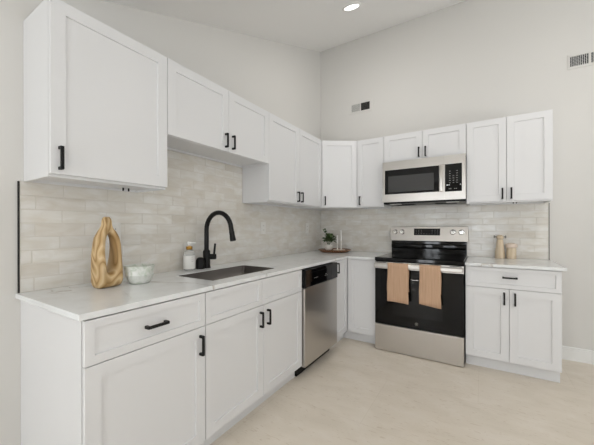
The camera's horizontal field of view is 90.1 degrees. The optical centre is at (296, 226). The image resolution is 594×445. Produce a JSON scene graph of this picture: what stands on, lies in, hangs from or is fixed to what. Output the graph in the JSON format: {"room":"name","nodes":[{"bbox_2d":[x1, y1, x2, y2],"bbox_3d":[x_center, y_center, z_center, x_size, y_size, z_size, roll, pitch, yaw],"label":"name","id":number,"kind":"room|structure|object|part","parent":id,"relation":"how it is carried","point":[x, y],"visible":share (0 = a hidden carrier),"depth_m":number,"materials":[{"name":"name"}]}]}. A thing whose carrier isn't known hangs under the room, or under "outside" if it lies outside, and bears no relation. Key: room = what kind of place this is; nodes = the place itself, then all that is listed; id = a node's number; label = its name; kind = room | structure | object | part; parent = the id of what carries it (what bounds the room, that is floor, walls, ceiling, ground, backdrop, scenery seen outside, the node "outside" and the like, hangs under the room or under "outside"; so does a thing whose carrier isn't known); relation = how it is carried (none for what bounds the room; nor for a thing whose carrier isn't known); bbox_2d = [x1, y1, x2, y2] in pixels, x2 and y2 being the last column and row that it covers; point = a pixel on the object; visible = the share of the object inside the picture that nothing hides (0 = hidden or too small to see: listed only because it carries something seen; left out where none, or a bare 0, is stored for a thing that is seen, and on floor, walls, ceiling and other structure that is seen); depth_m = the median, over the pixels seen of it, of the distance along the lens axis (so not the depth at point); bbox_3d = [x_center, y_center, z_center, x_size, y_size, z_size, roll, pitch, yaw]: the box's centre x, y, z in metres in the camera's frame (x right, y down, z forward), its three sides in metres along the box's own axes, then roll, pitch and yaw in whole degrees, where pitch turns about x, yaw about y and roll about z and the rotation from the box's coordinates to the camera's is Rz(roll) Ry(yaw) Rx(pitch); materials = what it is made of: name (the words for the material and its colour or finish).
{"room":"kitchen","nodes":[
{"label":"kitchen","id":0,"kind":"room"},
{"bbox_2d":[0,0,320,444],"bbox_3d":[-1.484,-0.686,1.186,0.120,3.750,6.600,0,0,32],"label":"wall","id":1,"kind":"structure","parent":0,"point":[282,79],"depth_m":1.83,"materials":[{"name":"white paint"}]},
{"bbox_2d":[23,0,166,192],"bbox_3d":[-0.998,-0.587,1.533,0.336,0.760,0.541,0,0,32],"label":"upper cabinet","id":2,"kind":"object","parent":1,"relation":"attached to","point":[95,96],"visible":1,"depth_m":1.37,"materials":[{"name":"white paint"}]},
{"bbox_3d":[-0.993,-0.291,1.250,0.030,0.099,0.012,0,0,32],"label":"handle","id":3,"kind":"part","parent":2,"relation":"part of","materials":[{"name":"black metal"}]},
{"bbox_2d":[17,150,320,292],"bbox_3d":[-0.485,-0.111,2.660,0.011,0.832,3.040,0,0,32],"label":"tile backsplash","id":4,"kind":"structure","parent":1,"relation":"attached to","point":[57,225],"depth_m":1.96,"materials":[{"name":"white tile"}]},
{"bbox_2d":[107,223,120,242],"bbox_3d":[-1.061,0.034,1.722,0.008,0.119,0.072,0,0,32],"label":"wall outlet","id":5,"kind":"object","parent":4,"relation":"attached to","point":[117,226],"visible":0.39,"depth_m":1.74,"materials":[{"name":"white plastic"}]},
{"bbox_2d":[261,222,265,233],"bbox_3d":[-0.329,0.010,2.894,0.008,0.118,0.072,0,0,32],"label":"wall outlet","id":6,"kind":"object","parent":4,"relation":"attached to","point":[263,224],"visible":1,"depth_m":2.89,"materials":[{"name":"white plastic"}]},
{"bbox_2d":[305,223,308,232],"bbox_3d":[0.124,0.015,3.619,0.008,0.120,0.072,0,0,32],"label":"wall outlet","id":7,"kind":"object","parent":4,"relation":"attached to","point":[306,224],"visible":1,"depth_m":3.61,"materials":[{"name":"white plastic"}]},
{"bbox_2d":[167,58,268,167],"bbox_3d":[-0.603,-0.748,2.165,0.336,0.439,0.946,0,0,32],"label":"upper cabinet","id":8,"kind":"object","parent":1,"relation":"attached to","point":[206,120],"visible":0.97,"depth_m":2.01,"materials":[{"name":"white paint"}]},
{"bbox_3d":[-0.618,-0.748,1.900,0.019,0.436,0.479,0,0,32],"label":"door","id":9,"kind":"part","parent":8,"relation":"part of","materials":[{"name":"white paint"}]},
{"bbox_3d":[-0.487,-0.602,2.062,0.030,0.099,0.012,0,0,32],"label":"handle","id":10,"kind":"part","parent":8,"relation":"part of","materials":[{"name":"black metal"}]},
{"bbox_3d":[-0.451,-0.603,2.120,0.030,0.099,0.012,0,0,32],"label":"handle","id":11,"kind":"part","parent":8,"relation":"part of","materials":[{"name":"black metal"}]},
{"bbox_3d":[-0.367,-0.748,2.302,0.019,0.436,0.463,0,0,32],"label":"door","id":12,"kind":"part","parent":8,"relation":"part of","materials":[{"name":"white paint"}]},
{"bbox_2d":[242,112,321,208],"bbox_3d":[-0.096,-0.591,2.978,0.336,0.754,0.966,0,0,32],"label":"upper cabinet","id":13,"kind":"object","parent":1,"relation":"attached to","point":[292,177],"visible":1,"depth_m":2.76,"materials":[{"name":"white paint"}]},
{"bbox_3d":[-0.115,-0.596,2.704,0.019,0.741,0.481,0,0,32],"label":"door","id":14,"kind":"part","parent":13,"relation":"part of","materials":[{"name":"white paint"}]},
{"bbox_3d":[0.141,-0.597,3.114,0.019,0.741,0.479,0,0,32],"label":"door","id":15,"kind":"part","parent":13,"relation":"part of","materials":[{"name":"white paint"}]},
{"bbox_2d":[302,140,361,210],"bbox_3d":[0.433,-0.592,3.546,0.631,0.754,0.566,0,0,32],"label":"upper cabinet","id":16,"kind":"object","parent":1,"relation":"attached to","point":[339,158],"visible":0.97,"depth_m":3.34,"materials":[{"name":"white paint"}]},
{"bbox_3d":[0.477,-0.595,3.338,0.393,0.745,0.019,0,0,-3],"label":"door","id":17,"kind":"part","parent":16,"relation":"part of","materials":[{"name":"white paint"}]},
{"bbox_2d":[183,255,194,268],"bbox_3d":[-0.757,0.232,2.087,0.080,0.146,0.079,0,0,32],"label":"label","id":18,"kind":"object","parent":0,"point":[188,260],"depth_m":2.05,"materials":[{"name":"white paper"}]},
{"bbox_2d":[103,0,465,51],"bbox_3d":[0.940,-1.844,-0.329,5.600,1.218,6.600,0,0,32],"label":"ceiling","id":19,"kind":"structure","parent":0,"point":[316,25],"depth_m":2.62,"materials":[{"name":"white paint"}]},
{"bbox_2d":[342,3,360,10],"bbox_3d":[0.475,-1.907,2.574,0.160,0.062,0.150,0,0,27],"label":"recessed light","id":20,"kind":"object","parent":19,"relation":"in","point":[353,6],"visible":1,"depth_m":2.57,"materials":[{"name":"white paint"}]},
{"bbox_2d":[210,338,593,444],"bbox_3d":[0.945,1.235,-0.329,5.840,0.100,6.840,0,0,32],"label":"floor","id":21,"kind":"structure","parent":0,"point":[357,392],"depth_m":1.95,"materials":[{"name":"wood"}]},
{"bbox_2d":[21,293,204,444],"bbox_3d":[-0.863,0.759,1.436,0.663,0.858,0.541,0,0,32],"label":"base cabinet","id":22,"kind":"object","parent":21,"relation":"on","point":[136,376],"visible":0.95,"depth_m":1.23,"materials":[{"name":"white paint"}]},
{"bbox_3d":[-1.023,0.759,1.228,0.612,0.858,0.018,0,0,32],"label":"panel","id":23,"kind":"part","parent":22,"relation":"part of","materials":[{"name":"white paint"}]},
{"bbox_3d":[-0.616,0.417,1.282,0.019,0.164,0.538,0,0,32],"label":"drawer","id":24,"kind":"part","parent":22,"relation":"part of","materials":[{"name":"white paint"}]},
{"bbox_3d":[-0.615,0.793,1.282,0.019,0.581,0.538,0,0,32],"label":"door","id":25,"kind":"part","parent":22,"relation":"part of","materials":[{"name":"white paint"}]},
{"bbox_3d":[-0.596,0.418,1.268,0.030,0.012,0.099,0,0,32],"label":"handle","id":26,"kind":"part","parent":22,"relation":"part of","materials":[{"name":"black metal"}]},
{"bbox_3d":[-0.470,0.588,1.468,0.030,0.099,0.012,0,0,32],"label":"handle","id":27,"kind":"part","parent":22,"relation":"part of","materials":[{"name":"black metal"}]},
{"bbox_2d":[200,270,301,444],"bbox_3d":[-0.467,0.758,2.070,0.663,0.858,0.947,0,0,32],"label":"base cabinet","id":28,"kind":"object","parent":21,"relation":"on","point":[253,329],"visible":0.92,"depth_m":1.79,"materials":[{"name":"white paint"}]},
{"bbox_3d":[-0.351,0.417,1.706,0.019,0.164,0.452,0,0,32],"label":"false drawer","id":29,"kind":"part","parent":28,"relation":"part of","materials":[{"name":"white paint"}]},
{"bbox_3d":[-0.346,0.792,1.712,0.019,0.581,0.467,0,0,32],"label":"door","id":30,"kind":"part","parent":28,"relation":"part of","materials":[{"name":"white paint"}]},
{"bbox_3d":[-0.221,0.585,1.868,0.030,0.099,0.012,0,0,32],"label":"handle","id":31,"kind":"part","parent":28,"relation":"part of","materials":[{"name":"black metal"}]},
{"bbox_3d":[-0.181,0.585,1.931,0.030,0.099,0.012,0,0,32],"label":"handle","id":32,"kind":"part","parent":28,"relation":"part of","materials":[{"name":"black metal"}]},
{"bbox_3d":[-0.100,0.416,2.108,0.019,0.164,0.490,0,0,32],"label":"false drawer","id":33,"kind":"part","parent":28,"relation":"part of","materials":[{"name":"white paint"}]},
{"bbox_3d":[-0.096,0.792,2.114,0.019,0.581,0.475,0,0,32],"label":"door","id":34,"kind":"part","parent":28,"relation":"part of","materials":[{"name":"white paint"}]},
{"bbox_2d":[295,262,336,376],"bbox_3d":[-0.048,0.758,2.731,0.654,0.857,0.603,0,0,32],"label":"dishwasher","id":35,"kind":"object","parent":21,"relation":"on","point":[319,282],"visible":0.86,"depth_m":2.50,"materials":[{"name":"silver metal"}]},
{"bbox_3d":[0.198,0.790,2.577,0.054,0.616,0.601,0,0,32],"label":"door","id":36,"kind":"part","parent":35,"relation":"part of","materials":[{"name":"silver metal"}]},
{"bbox_3d":[0.201,0.407,2.575,0.062,0.142,0.603,0,0,32],"label":"control panel","id":37,"kind":"part","parent":35,"relation":"part of","materials":[{"name":"black glass"}]},
{"bbox_2d":[329,259,375,348],"bbox_3d":[0.469,0.757,3.315,0.932,0.858,0.922,0,0,32],"label":"base cabinet","id":38,"kind":"object","parent":21,"relation":"on","point":[355,277],"visible":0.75,"depth_m":3.01,"materials":[{"name":"white paint"}]},
{"bbox_2d":[15,250,386,320],"bbox_3d":[-0.095,0.273,2.412,0.933,0.108,3.050,0,0,32],"label":"countertop","id":39,"kind":"structure","parent":38,"relation":"on","point":[81,302],"depth_m":1.47,"materials":[{"name":"stone"}]},
{"bbox_2d":[91,217,122,288],"bbox_3d":[-0.967,0.127,1.510,0.107,0.357,0.122,0,0,24],"label":"wooden vase","id":40,"kind":"object","parent":39,"relation":"on","point":[103,275],"visible":1,"depth_m":1.48,"materials":[{"name":"beige wood"}]},
{"bbox_2d":[124,263,154,283],"bbox_3d":[-0.861,0.257,1.624,0.151,0.096,0.151,0,0,32],"label":"bowl","id":41,"kind":"object","parent":39,"relation":"on","point":[134,273],"visible":1,"depth_m":1.57,"materials":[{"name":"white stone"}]},
{"bbox_2d":[183,242,195,268],"bbox_3d":[-0.756,0.205,2.086,0.082,0.201,0.079,0,0,32],"label":"soap bottle","id":42,"kind":"object","parent":39,"relation":"on","point":[188,260],"visible":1,"depth_m":2.06,"materials":[{"name":"clear glass"}]},
{"bbox_3d":[-0.705,0.263,2.163,0.062,0.085,0.062,0,0,32],"label":"air gap cap","id":43,"kind":"part","parent":39,"relation":"part of","materials":[{"name":"black metal"}]},
{"bbox_2d":[203,210,235,267],"bbox_3d":[-0.555,0.092,2.161,0.320,0.425,0.095,0,0,32],"label":"faucet","id":44,"kind":"object","parent":39,"relation":"on","point":[207,256],"visible":0.95,"depth_m":2.19,"materials":[{"name":"black metal"}]},
{"bbox_3d":[-0.635,0.184,2.229,0.055,0.120,0.042,0,0,-20],"label":"lever","id":45,"kind":"part","parent":44,"relation":"part of","materials":[{"name":"black metal"}]},
{"bbox_3d":[-0.566,0.032,2.147,0.291,0.305,0.034,0,0,32],"label":"spout","id":46,"kind":"part","parent":44,"relation":"part of","materials":[{"name":"black metal"}]},
{"bbox_2d":[179,265,273,280],"bbox_3d":[-0.453,0.415,2.027,0.320,0.219,0.607,0,0,32],"label":"sink","id":47,"kind":"object","parent":39,"relation":"in","point":[212,275],"visible":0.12,"depth_m":2.20,"materials":[{"name":"silver metal"}]},
{"bbox_2d":[318,248,350,252],"bbox_3d":[0.455,0.286,3.590,0.398,0.033,0.398,0,0,32],"label":"wooden tray","id":48,"kind":"object","parent":39,"relation":"on","point":[321,249],"visible":0.85,"depth_m":3.44,"materials":[{"name":"brown wood"}]},
{"bbox_2d":[322,228,335,249],"bbox_3d":[0.395,0.149,3.596,0.192,0.263,0.197,0,0,32],"label":"potted plant","id":49,"kind":"object","parent":48,"relation":"on","point":[329,238],"visible":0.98,"depth_m":3.56,"materials":[{"name":"green plant"}]},
{"bbox_3d":[0.385,0.246,3.598,0.100,0.070,0.100,0,0,32],"label":"pot","id":50,"kind":"part","parent":49,"relation":"part of","materials":[{"name":"white ceramic"}]},
{"bbox_3d":[0.501,0.274,3.532,0.140,0.013,0.140,0,0,32],"label":"dish","id":51,"kind":"object","parent":48,"relation":"on","visible":0},
{"bbox_2d":[340,230,342,249],"bbox_3d":[0.522,0.149,3.516,0.036,0.246,0.036,0,0,32],"label":"candlestick","id":52,"kind":"object","parent":51,"relation":"on","point":[340,230],"visible":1,"depth_m":3.51,"materials":[{"name":"white wax"}]},
{"bbox_3d":[0.436,0.706,2.965,0.019,0.750,0.292,0,0,32],"label":"door","id":53,"kind":"part","parent":38,"relation":"part of","materials":[{"name":"white paint"}]},
{"bbox_3d":[0.657,0.706,3.014,0.291,0.750,0.019,0,0,32],"label":"door","id":54,"kind":"part","parent":38,"relation":"part of","materials":[{"name":"white paint"}]},
{"bbox_2d":[374,226,467,366],"bbox_3d":[1.243,0.591,2.942,0.770,1.188,0.709,0,0,32],"label":"range","id":55,"kind":"object","parent":21,"relation":"on","point":[415,329],"visible":0.98,"depth_m":2.72,"materials":[{"name":"black metal"}]},
{"bbox_2d":[387,263,408,304],"bbox_3d":[0.928,0.515,2.728,0.192,0.363,0.043,0,0,32],"label":"dish towel","id":56,"kind":"object","parent":55,"relation":"hanging from","point":[398,273],"visible":1,"depth_m":2.71,"materials":[{"name":"beige fabric"}]},
{"bbox_3d":[1.064,0.365,2.664,0.748,0.040,0.049,0,0,32],"label":"door handle","id":57,"kind":"part","parent":55,"relation":"part of","materials":[{"name":"silver metal"}]},
{"bbox_3d":[1.089,0.628,2.704,0.756,0.598,0.034,0,0,32],"label":"oven door","id":58,"kind":"part","parent":55,"relation":"part of","materials":[{"name":"black glass"}]},
{"bbox_3d":[1.078,0.365,2.687,0.756,0.064,0.005,0,0,32],"label":"door trim","id":59,"kind":"part","parent":55,"relation":"part of","materials":[{"name":"silver metal"}]},
{"bbox_3d":[1.089,1.056,2.702,0.756,0.246,0.038,0,0,32],"label":"drawer","id":60,"kind":"part","parent":55,"relation":"part of","materials":[{"name":"silver metal"}]},
{"bbox_2d":[375,252,466,265],"bbox_3d":[1.252,0.308,2.965,0.760,0.034,0.655,0,0,32],"label":"cooktop","id":61,"kind":"object","parent":55,"relation":"in","point":[411,258],"depth_m":2.82,"materials":[{"name":"black glass"}]},
{"bbox_3d":[1.413,0.075,3.216,0.770,0.157,0.062,0,0,32],"label":"control panel","id":62,"kind":"part","parent":55,"relation":"part of","materials":[{"name":"silver metal"}]},
{"bbox_2d":[419,265,441,308],"bbox_3d":[1.160,0.516,2.584,0.179,0.366,0.042,0,0,32],"label":"dish towel","id":63,"kind":"object","parent":55,"relation":"hanging from","point":[430,280],"visible":1,"depth_m":2.57,"materials":[{"name":"beige fabric"}]},
{"bbox_2d":[466,265,561,382],"bbox_3d":[1.852,0.754,2.608,0.621,0.858,0.656,0,0,32],"label":"base cabinet","id":64,"kind":"object","parent":21,"relation":"on","point":[514,315],"visible":0.99,"depth_m":2.34,"materials":[{"name":"white paint"}]},
{"bbox_3d":[1.565,0.789,2.447,0.301,0.581,0.019,0,0,32],"label":"door","id":65,"kind":"part","parent":64,"relation":"part of","materials":[{"name":"white paint"}]},
{"bbox_3d":[1.699,0.413,2.363,0.619,0.164,0.019,0,0,32],"label":"drawer","id":66,"kind":"part","parent":64,"relation":"part of","materials":[{"name":"white paint"}]},
{"bbox_2d":[465,256,566,270],"bbox_3d":[1.863,0.312,2.605,0.648,0.024,0.650,0,0,32],"label":"countertop","id":67,"kind":"structure","parent":64,"relation":"on","point":[537,264],"depth_m":2.44,"materials":[{"name":"stone"}]},
{"bbox_2d":[494,235,505,258],"bbox_3d":[1.950,0.189,2.851,0.082,0.223,0.082,0,0,-13],"label":"pepper mill","id":68,"kind":"object","parent":67,"relation":"on","point":[499,252],"visible":1,"depth_m":2.83,"materials":[{"name":"brown wood"}]},
{"bbox_2d":[505,243,517,258],"bbox_3d":[2.017,0.226,2.791,0.096,0.149,0.096,0,0,32],"label":"canister","id":69,"kind":"object","parent":67,"relation":"on","point":[510,247],"visible":0.97,"depth_m":2.76,"materials":[{"name":"brown wood"}]},
{"bbox_3d":[2.017,0.174,2.791,0.096,0.046,0.096,0,0,32],"label":"lid","id":70,"kind":"part","parent":69,"relation":"part of","materials":[{"name":"beige wood"}]},
{"bbox_3d":[1.828,0.788,2.283,0.315,0.581,0.019,0,0,32],"label":"door","id":71,"kind":"part","parent":64,"relation":"part of","materials":[{"name":"white paint"}]},
{"bbox_2d":[320,0,593,350],"bbox_3d":[2.722,-0.693,2.521,5.840,3.750,0.120,0,0,32],"label":"wall","id":72,"kind":"structure","parent":0,"point":[468,61],"depth_m":2.92,"materials":[{"name":"white paint"}]},
{"bbox_2d":[349,99,371,114],"bbox_3d":[0.781,-1.478,3.657,0.298,0.134,0.007,0,0,32],"label":"air vent","id":73,"kind":"object","parent":72,"relation":"in","point":[362,106],"visible":1,"depth_m":3.65,"materials":[{"name":"white paint"}]},
{"bbox_2d":[357,137,391,208],"bbox_3d":[0.883,-0.593,3.387,0.298,0.754,0.359,0,0,32],"label":"upper cabinet","id":74,"kind":"object","parent":72,"relation":"attached to","point":[370,152],"visible":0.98,"depth_m":3.27,"materials":[{"name":"white paint"}]},
{"bbox_2d":[384,123,465,162],"bbox_3d":[1.335,-0.824,3.104,0.764,0.293,0.359,0,0,32],"label":"upper cabinet","id":75,"kind":"object","parent":72,"relation":"attached to","point":[448,140],"visible":0.86,"depth_m":2.95,"materials":[{"name":"white paint"}]},
{"bbox_3d":[1.099,-0.826,3.087,0.380,0.286,0.019,0,0,32],"label":"door","id":76,"kind":"part","parent":75,"relation":"part of","materials":[{"name":"white paint"}]},
{"bbox_2d":[383,153,466,205],"bbox_3d":[1.318,-0.456,3.072,0.761,0.440,0.408,0,0,32],"label":"microwave","id":77,"kind":"object","parent":75,"relation":"attached to","point":[440,179],"visible":0.99,"depth_m":2.90,"materials":[{"name":"silver metal"}]},
{"bbox_3d":[1.146,-0.463,2.983,0.516,0.251,0.022,0,0,32],"label":"door glass","id":78,"kind":"part","parent":77,"relation":"part of","materials":[{"name":"black glass"}]},
{"bbox_3d":[1.153,-0.466,2.977,0.582,0.416,0.026,0,0,32],"label":"door","id":79,"kind":"part","parent":77,"relation":"part of","materials":[{"name":"silver metal"}]},
{"bbox_3d":[1.367,-0.462,2.816,0.028,0.259,0.025,0,0,32],"label":"handle","id":80,"kind":"part","parent":77,"relation":"part of","materials":[{"name":"silver metal"}]},
{"bbox_3d":[1.477,-0.466,2.775,0.177,0.416,0.026,0,0,32],"label":"control panel","id":81,"kind":"part","parent":77,"relation":"part of","materials":[{"name":"silver metal"}]},
{"bbox_3d":[1.424,-0.826,2.884,0.380,0.286,0.019,0,0,32],"label":"door","id":82,"kind":"part","parent":75,"relation":"part of","materials":[{"name":"white paint"}]},
{"bbox_2d":[321,202,549,259],"bbox_3d":[1.313,0.033,3.324,2.336,0.536,0.011,0,0,32],"label":"tile backsplash","id":83,"kind":"structure","parent":72,"relation":"attached to","point":[527,226],"depth_m":3.07,"materials":[{"name":"white tile"}]},
{"bbox_2d":[466,109,552,205],"bbox_3d":[1.925,-0.592,2.736,0.620,0.760,0.359,0,0,32],"label":"upper cabinet","id":84,"kind":"object","parent":72,"relation":"attached to","point":[509,160],"visible":1,"depth_m":2.60,"materials":[{"name":"white paint"}]},
{"bbox_3d":[1.718,-0.599,2.700,0.304,0.741,0.019,0,0,32],"label":"door","id":85,"kind":"part","parent":84,"relation":"part of","materials":[{"name":"white paint"}]},
{"bbox_3d":[1.982,-0.600,2.536,0.312,0.741,0.019,0,0,32],"label":"door","id":86,"kind":"part","parent":84,"relation":"part of","materials":[{"name":"white paint"}]},
{"bbox_2d":[562,346,593,364],"bbox_3d":[3.677,1.121,1.848,3.271,0.118,0.014,0,0,32],"label":"baseboard","id":87,"kind":"structure","parent":72,"relation":"attached to","point":[568,353],"depth_m":2.60,"materials":[{"name":"white paint"}]},
{"bbox_2d":[568,49,593,69],"bbox_3d":[2.533,-1.461,2.563,0.291,0.129,0.007,0,0,32],"label":"air vent","id":88,"kind":"object","parent":72,"relation":"in","point":[586,58],"visible":1,"depth_m":2.59,"materials":[{"name":"white metal"}]}
]}

